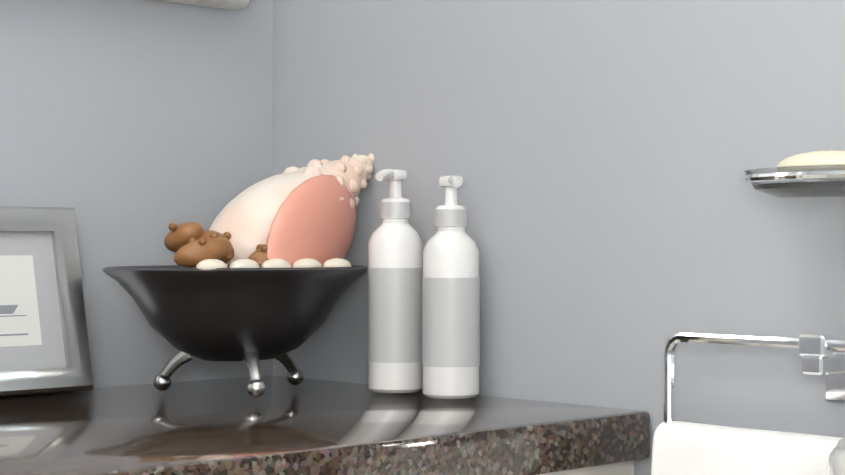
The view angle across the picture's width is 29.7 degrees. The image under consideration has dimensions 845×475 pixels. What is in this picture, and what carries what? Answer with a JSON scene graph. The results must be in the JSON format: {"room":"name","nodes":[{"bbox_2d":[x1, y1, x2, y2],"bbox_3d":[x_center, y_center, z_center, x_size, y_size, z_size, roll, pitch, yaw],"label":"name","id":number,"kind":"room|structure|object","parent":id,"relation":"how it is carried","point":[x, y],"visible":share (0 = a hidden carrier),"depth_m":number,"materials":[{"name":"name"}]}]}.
{"room":"bathroom","nodes":[
{"label":"bathroom","id":0,"kind":"room"},
{"bbox_2d":[0,0,272,387],"bbox_3d":[-0.606,-0.132,1.348,1.820,2.280,0.120,0,0,-43],"label":"wall","id":1,"kind":"structure","parent":0,"point":[131,131],"depth_m":1.57,"materials":[{"name":"grey paint"}]},
{"bbox_2d":[156,0,248,9],"bbox_3d":[-0.559,-0.607,1.276,1.050,0.740,0.050,0,0,-43],"label":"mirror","id":2,"kind":"object","parent":1,"relation":"attached to","point":[232,4],"visible":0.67,"depth_m":1.61,"materials":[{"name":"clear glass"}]},
{"bbox_2d":[273,0,844,474],"bbox_3d":[0.542,-0.133,1.168,0.300,2.280,1.720,0,0,-43],"label":"wall","id":3,"kind":"structure","parent":0,"point":[599,158],"depth_m":1.36,"materials":[{"name":"grey paint"}]},
{"bbox_2d":[651,331,844,474],"bbox_3d":[0.270,0.341,1.185,0.065,0.540,0.239,0,0,-43],"label":"towel ring","id":4,"kind":"object","parent":3,"relation":"attached to","point":[683,448],"visible":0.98,"depth_m":1.19,"materials":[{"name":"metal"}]},
{"bbox_2d":[651,420,844,474],"bbox_3d":[0.264,0.377,1.178,0.044,0.468,0.240,0,0,-43],"label":"towel","id":5,"kind":"object","parent":4,"relation":"hanging from","point":[678,447],"depth_m":1.19,"materials":[{"name":"white fabric"}]},
{"bbox_2d":[739,150,844,197],"bbox_3d":[0.293,-0.045,1.138,0.100,0.033,0.138,0,0,-43],"label":"soap dish","id":6,"kind":"object","parent":3,"relation":"attached to","point":[817,174],"visible":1,"depth_m":1.11,"materials":[{"name":"silver metal"}]},
{"bbox_2d":[826,437,844,474],"bbox_3d":[0.408,0.232,0.884,0.280,0.503,0.436,0,0,-43],"label":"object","id":7,"kind":"structure","parent":3,"relation":"attached to","point":[836,462],"depth_m":0.94,"materials":[{"name":"white ceramic"}]},
{"bbox_3d":[-0.015,1.055,0.718,1.820,0.100,1.840,0,0,-43],"label":"floor","id":8,"kind":"structure","parent":0,"visible":0},
{"bbox_2d":[0,375,649,474],"bbox_3d":[-0.405,0.574,1.071,1.197,0.865,0.548,0,0,-43],"label":"countertop","id":9,"kind":"structure","parent":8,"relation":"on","point":[281,425],"depth_m":1.22,"materials":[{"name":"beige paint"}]},
{"bbox_2d":[0,206,93,396],"bbox_3d":[-0.430,0.057,1.389,0.305,0.170,0.050,0,0,-43],"label":"framed picture","id":10,"kind":"object","parent":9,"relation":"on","point":[44,344],"visible":1,"depth_m":1.47,"materials":[{"name":"grey metal"}]},
{"bbox_2d":[102,153,373,397],"bbox_3d":[-0.161,0.029,1.494,0.290,0.228,0.215,0,0,-43],"label":"shell bowl","id":11,"kind":"object","parent":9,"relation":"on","point":[264,269],"visible":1,"depth_m":1.43,"materials":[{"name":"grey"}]},
{"bbox_2d":[368,169,422,392],"bbox_3d":[-0.027,0.040,1.485,0.058,0.206,0.052,0,0,-43],"label":"pump bottle","id":12,"kind":"object","parent":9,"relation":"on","point":[395,262],"visible":1,"depth_m":1.47,"materials":[{"name":"white plastic"}]},
{"bbox_2d":[422,175,479,398],"bbox_3d":[0.027,0.044,1.432,0.052,0.198,0.055,0,0,-43],"label":"pump bottle","id":13,"kind":"object","parent":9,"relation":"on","point":[451,321],"visible":1,"depth_m":1.41,"materials":[{"name":"white plastic"}]}
]}

